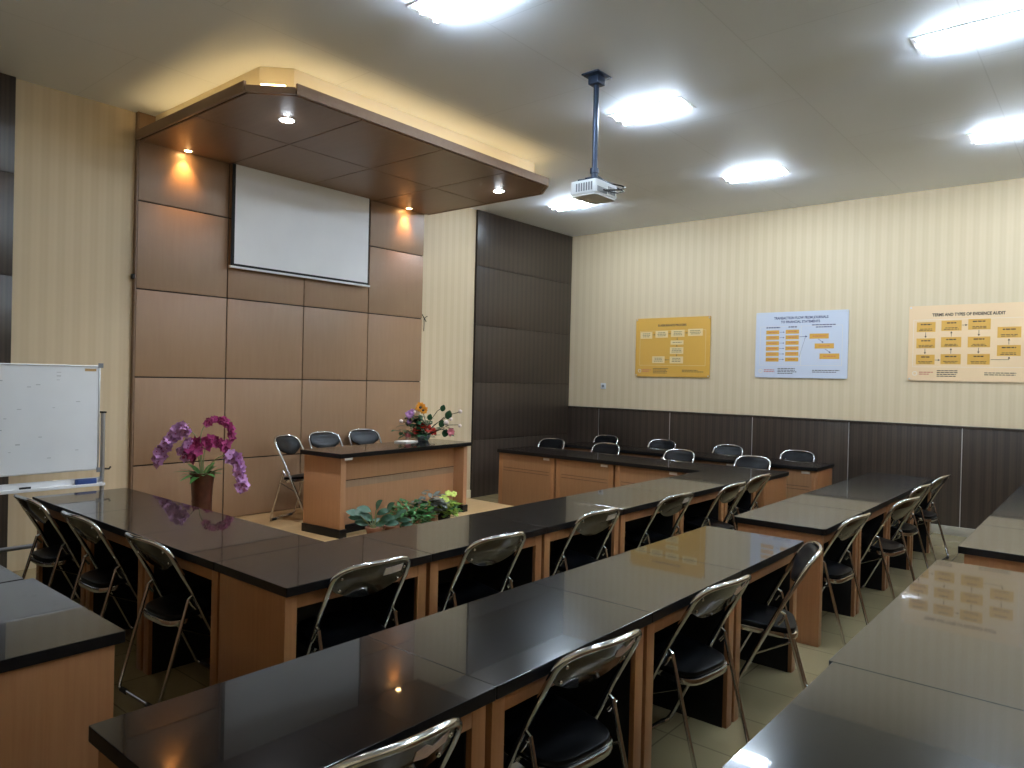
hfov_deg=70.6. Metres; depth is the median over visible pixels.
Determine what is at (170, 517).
desk
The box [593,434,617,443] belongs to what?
folding chair
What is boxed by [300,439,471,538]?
desk
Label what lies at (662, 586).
desk
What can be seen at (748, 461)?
folding chair
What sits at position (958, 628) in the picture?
desk
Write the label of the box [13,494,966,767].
floor
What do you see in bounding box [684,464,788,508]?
desk
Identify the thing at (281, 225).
projection screen
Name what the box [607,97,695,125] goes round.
ceiling light
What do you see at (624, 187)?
cable
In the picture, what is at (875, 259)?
wall
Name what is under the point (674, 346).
poster
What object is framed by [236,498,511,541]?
platform
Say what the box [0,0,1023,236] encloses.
ceiling
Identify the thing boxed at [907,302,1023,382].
poster
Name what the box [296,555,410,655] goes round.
folding chair
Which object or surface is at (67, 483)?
marker tray
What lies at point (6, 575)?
desk
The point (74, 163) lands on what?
wall
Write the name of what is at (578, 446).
desk
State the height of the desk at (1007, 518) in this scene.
0.750 m
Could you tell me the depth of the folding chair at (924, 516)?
6.90 m
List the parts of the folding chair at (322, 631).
leg frame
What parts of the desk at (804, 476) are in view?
panel, panel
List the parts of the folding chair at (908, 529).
frame, leg frame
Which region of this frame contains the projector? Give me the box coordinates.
[571,178,616,204]
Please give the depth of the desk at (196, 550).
3.92 m
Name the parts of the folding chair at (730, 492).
leg frame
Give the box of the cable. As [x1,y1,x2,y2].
[598,175,625,193]
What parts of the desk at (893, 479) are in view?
panel, panel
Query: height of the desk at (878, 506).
0.750 m
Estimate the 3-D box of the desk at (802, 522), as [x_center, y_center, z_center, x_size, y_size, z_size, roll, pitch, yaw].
[2.005,1.283,5.057,0.600,0.750,0.890,2,1,40]
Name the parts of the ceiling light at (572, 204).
frame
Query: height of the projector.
0.118 m
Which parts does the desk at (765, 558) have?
panel, panel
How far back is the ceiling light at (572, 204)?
9.49 m
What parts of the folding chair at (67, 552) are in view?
leg frame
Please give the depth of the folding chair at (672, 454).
8.85 m
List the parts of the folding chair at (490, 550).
leg frame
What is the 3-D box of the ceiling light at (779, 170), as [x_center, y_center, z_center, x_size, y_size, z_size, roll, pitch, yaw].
[2.652,-2.309,7.900,0.694,0.118,0.284,2,1,40]
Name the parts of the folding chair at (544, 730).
leg frame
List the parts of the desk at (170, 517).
panel, panel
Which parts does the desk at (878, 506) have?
panel, panel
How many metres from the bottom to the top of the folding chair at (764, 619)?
0.833 m
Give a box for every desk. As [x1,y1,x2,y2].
[0,565,23,583]
[0,578,124,767]
[32,488,179,607]
[82,503,242,670]
[88,636,495,767]
[140,520,323,685]
[215,536,431,683]
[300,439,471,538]
[358,514,546,616]
[367,582,651,767]
[475,499,622,578]
[497,446,585,505]
[532,550,741,767]
[554,452,641,497]
[555,487,678,553]
[564,442,633,451]
[613,457,708,486]
[616,446,693,458]
[619,477,727,534]
[634,526,803,721]
[668,471,755,529]
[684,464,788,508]
[694,451,740,466]
[721,662,1023,767]
[734,501,861,646]
[767,458,833,498]
[781,489,892,613]
[818,480,915,588]
[829,560,1023,710]
[847,472,934,564]
[958,525,1023,572]
[980,508,1023,529]
[998,495,1023,510]
[1011,485,1023,496]
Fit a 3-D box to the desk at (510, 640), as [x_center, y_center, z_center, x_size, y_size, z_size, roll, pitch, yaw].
[0.012,1.253,2.654,0.600,0.750,0.919,2,1,40]
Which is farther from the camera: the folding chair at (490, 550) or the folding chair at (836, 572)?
the folding chair at (836, 572)
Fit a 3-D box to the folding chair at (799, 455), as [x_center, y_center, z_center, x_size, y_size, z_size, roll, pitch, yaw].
[3.483,1.250,8.990,0.454,0.833,0.511,2,1,40]
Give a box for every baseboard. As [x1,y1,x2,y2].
[466,490,470,497]
[930,523,974,536]
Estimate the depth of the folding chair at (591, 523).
4.69 m
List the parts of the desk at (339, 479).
panel, panel, panel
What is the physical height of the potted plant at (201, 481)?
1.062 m
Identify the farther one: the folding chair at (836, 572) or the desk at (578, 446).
the desk at (578, 446)
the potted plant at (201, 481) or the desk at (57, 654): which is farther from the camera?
the potted plant at (201, 481)
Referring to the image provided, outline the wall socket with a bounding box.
[601,383,605,388]
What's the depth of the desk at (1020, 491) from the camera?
6.38 m
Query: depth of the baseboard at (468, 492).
9.88 m
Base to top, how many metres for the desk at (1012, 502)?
0.750 m
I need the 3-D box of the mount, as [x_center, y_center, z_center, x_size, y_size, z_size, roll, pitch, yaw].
[0.628,-1.917,5.448,0.164,0.812,0.213,2,1,40]
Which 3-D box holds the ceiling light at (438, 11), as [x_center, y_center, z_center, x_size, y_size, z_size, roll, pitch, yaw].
[-0.299,-2.353,4.371,0.694,0.118,0.284,2,1,40]
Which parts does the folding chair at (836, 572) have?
leg frame, frame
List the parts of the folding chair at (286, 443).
leg frame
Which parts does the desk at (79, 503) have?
panel, panel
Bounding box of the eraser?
[75,478,96,484]
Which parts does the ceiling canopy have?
ceiling canopy, downlight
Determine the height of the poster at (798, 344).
0.854 m
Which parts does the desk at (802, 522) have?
panel, panel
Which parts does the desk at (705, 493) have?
panel, panel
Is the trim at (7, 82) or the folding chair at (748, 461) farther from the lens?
the folding chair at (748, 461)
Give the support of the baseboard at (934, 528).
attached to the wall at (875, 259)
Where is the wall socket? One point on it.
(603, 385)
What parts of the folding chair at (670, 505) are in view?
leg frame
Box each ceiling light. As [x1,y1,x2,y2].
[406,0,495,23]
[547,200,595,210]
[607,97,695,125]
[719,166,790,183]
[910,10,1023,54]
[966,125,1023,143]
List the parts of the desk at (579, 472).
panel, panel, panel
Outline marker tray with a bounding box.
[0,477,104,494]
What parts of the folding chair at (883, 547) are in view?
leg frame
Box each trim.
[0,73,15,567]
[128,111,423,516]
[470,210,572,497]
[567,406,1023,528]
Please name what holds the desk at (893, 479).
on the floor
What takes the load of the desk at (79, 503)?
on the floor
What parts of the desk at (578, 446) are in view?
panel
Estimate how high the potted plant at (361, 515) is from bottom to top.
0.354 m
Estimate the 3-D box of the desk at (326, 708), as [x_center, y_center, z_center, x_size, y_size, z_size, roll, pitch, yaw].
[-0.564,1.245,1.965,0.600,0.750,0.876,2,1,40]
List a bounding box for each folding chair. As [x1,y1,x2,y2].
[14,494,81,600]
[61,511,137,629]
[118,532,211,706]
[270,434,303,520]
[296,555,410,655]
[308,431,342,448]
[330,717,462,767]
[348,428,381,444]
[438,531,525,611]
[503,629,641,767]
[537,438,564,448]
[549,507,620,575]
[591,442,619,454]
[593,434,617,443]
[625,492,693,548]
[647,439,675,448]
[652,574,751,767]
[662,449,694,461]
[684,481,746,529]
[712,444,742,455]
[727,473,770,530]
[733,455,770,469]
[739,541,822,689]
[779,450,814,461]
[822,512,871,645]
[860,496,920,599]
[890,483,932,572]
[914,474,950,561]
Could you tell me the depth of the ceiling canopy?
6.48 m
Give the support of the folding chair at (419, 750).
on the floor
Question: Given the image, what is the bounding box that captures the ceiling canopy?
[136,67,548,214]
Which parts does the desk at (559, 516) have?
panel, panel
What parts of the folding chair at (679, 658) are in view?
leg frame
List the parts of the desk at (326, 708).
panel, panel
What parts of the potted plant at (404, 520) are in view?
pot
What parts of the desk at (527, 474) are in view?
panel, panel, panel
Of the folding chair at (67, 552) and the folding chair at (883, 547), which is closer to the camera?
the folding chair at (67, 552)
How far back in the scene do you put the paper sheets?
7.59 m
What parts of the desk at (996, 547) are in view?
panel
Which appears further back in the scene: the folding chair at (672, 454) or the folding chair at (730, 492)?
the folding chair at (672, 454)
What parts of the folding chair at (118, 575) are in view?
leg frame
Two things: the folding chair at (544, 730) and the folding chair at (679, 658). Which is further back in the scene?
the folding chair at (679, 658)
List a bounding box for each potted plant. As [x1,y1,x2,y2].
[151,415,249,510]
[346,500,398,533]
[370,509,412,529]
[389,498,435,526]
[411,490,451,521]
[428,490,463,519]
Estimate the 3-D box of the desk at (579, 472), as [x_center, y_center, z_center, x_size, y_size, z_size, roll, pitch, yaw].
[1.023,1.233,8.605,0.819,0.750,0.680,2,1,40]
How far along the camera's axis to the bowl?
7.80 m
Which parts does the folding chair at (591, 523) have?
leg frame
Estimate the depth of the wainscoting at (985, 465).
8.73 m
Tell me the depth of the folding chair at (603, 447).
9.52 m
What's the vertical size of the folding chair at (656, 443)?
0.833 m
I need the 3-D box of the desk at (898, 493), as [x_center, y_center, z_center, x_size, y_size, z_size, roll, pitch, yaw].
[3.150,1.300,6.427,0.600,0.750,0.890,2,1,40]
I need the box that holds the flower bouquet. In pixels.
[391,402,461,440]
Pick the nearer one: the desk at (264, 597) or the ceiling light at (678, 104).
the desk at (264, 597)
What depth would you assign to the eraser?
5.49 m
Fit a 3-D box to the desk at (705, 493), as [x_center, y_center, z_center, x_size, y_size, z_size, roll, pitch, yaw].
[1.408,1.259,6.308,0.600,0.750,0.859,2,1,40]
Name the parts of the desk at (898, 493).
panel, panel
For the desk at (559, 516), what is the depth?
4.97 m
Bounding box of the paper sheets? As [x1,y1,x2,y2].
[394,440,417,442]
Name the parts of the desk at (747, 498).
panel, panel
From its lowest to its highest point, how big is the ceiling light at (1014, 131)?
0.118 m
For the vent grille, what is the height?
0.070 m
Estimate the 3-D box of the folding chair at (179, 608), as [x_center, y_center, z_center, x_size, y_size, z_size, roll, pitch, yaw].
[-1.727,1.165,3.771,0.454,0.833,0.511,2,1,38]
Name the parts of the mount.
ceiling plate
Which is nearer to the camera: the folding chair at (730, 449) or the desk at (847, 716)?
the desk at (847, 716)
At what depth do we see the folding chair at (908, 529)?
6.25 m
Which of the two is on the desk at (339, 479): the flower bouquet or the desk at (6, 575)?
the flower bouquet
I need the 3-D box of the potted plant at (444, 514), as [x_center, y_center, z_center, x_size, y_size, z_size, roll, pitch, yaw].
[-0.683,1.221,7.240,0.402,0.314,0.394,2,1,40]
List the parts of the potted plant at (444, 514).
pot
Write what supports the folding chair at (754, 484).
on the floor
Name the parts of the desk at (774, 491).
panel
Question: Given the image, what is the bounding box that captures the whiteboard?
[0,363,110,552]
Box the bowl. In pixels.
[416,435,429,440]
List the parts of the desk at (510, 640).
panel, panel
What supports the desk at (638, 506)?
on the floor
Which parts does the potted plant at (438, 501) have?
pot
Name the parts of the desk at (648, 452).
panel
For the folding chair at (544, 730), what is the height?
0.833 m
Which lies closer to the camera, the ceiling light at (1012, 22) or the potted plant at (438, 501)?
the ceiling light at (1012, 22)
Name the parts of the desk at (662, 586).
panel, panel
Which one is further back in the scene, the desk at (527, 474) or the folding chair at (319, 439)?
the desk at (527, 474)
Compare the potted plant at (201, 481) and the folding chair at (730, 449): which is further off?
the folding chair at (730, 449)
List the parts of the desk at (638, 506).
panel, panel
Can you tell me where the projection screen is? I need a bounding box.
[229,163,369,286]
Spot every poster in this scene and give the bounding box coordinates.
[635,316,710,377]
[755,309,848,378]
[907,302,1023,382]
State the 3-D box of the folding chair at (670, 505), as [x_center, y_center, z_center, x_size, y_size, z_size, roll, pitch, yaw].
[1.101,1.219,5.545,0.454,0.833,0.511,1,1,-44]
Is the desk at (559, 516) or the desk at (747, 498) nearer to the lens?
the desk at (559, 516)
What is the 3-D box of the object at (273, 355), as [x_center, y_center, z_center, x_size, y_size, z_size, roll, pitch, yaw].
[-2.272,-0.536,7.783,0.060,3.743,3.462,2,1,40]
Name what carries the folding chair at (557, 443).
on the floor
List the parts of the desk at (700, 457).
panel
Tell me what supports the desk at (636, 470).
on the floor
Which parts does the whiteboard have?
board frame, post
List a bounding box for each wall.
[7,78,475,571]
[568,178,1023,428]
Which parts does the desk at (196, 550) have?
panel, panel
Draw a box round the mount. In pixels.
[578,69,611,182]
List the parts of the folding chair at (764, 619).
leg frame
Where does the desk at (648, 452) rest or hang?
on the floor
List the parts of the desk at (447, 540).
panel, panel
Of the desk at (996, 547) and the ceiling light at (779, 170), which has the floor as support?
the desk at (996, 547)
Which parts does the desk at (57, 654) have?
panel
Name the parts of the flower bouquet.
lavender flower, orange flower, orange flower, red flower, pink flower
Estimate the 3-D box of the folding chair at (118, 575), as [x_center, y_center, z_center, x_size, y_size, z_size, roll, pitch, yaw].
[-2.369,1.146,4.282,0.454,0.833,0.511,2,1,38]
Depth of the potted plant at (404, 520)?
6.52 m
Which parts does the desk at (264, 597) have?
panel, panel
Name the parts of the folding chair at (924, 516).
frame, leg frame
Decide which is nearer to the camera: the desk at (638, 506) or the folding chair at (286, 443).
the desk at (638, 506)
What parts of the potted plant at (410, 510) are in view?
pot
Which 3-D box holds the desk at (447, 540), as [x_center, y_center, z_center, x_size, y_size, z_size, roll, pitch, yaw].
[-0.333,1.234,4.225,0.600,0.750,0.959,2,1,40]
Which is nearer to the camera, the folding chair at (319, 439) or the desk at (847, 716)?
the desk at (847, 716)
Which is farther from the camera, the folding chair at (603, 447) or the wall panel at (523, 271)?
the wall panel at (523, 271)
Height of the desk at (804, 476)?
0.750 m
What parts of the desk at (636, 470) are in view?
panel, panel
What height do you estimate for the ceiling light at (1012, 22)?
0.118 m
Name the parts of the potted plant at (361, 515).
pot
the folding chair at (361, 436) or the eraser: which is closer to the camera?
the eraser
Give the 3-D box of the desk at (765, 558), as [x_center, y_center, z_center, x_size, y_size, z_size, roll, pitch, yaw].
[1.158,1.270,4.025,0.600,0.750,0.900,2,1,40]
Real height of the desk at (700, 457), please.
0.750 m
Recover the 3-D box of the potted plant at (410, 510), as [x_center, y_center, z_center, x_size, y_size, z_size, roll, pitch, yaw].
[-0.954,1.227,6.785,0.526,0.295,0.529,2,1,40]
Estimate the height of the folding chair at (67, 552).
0.833 m
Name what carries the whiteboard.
on the floor
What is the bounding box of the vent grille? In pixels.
[576,181,614,195]
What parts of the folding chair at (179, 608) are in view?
leg frame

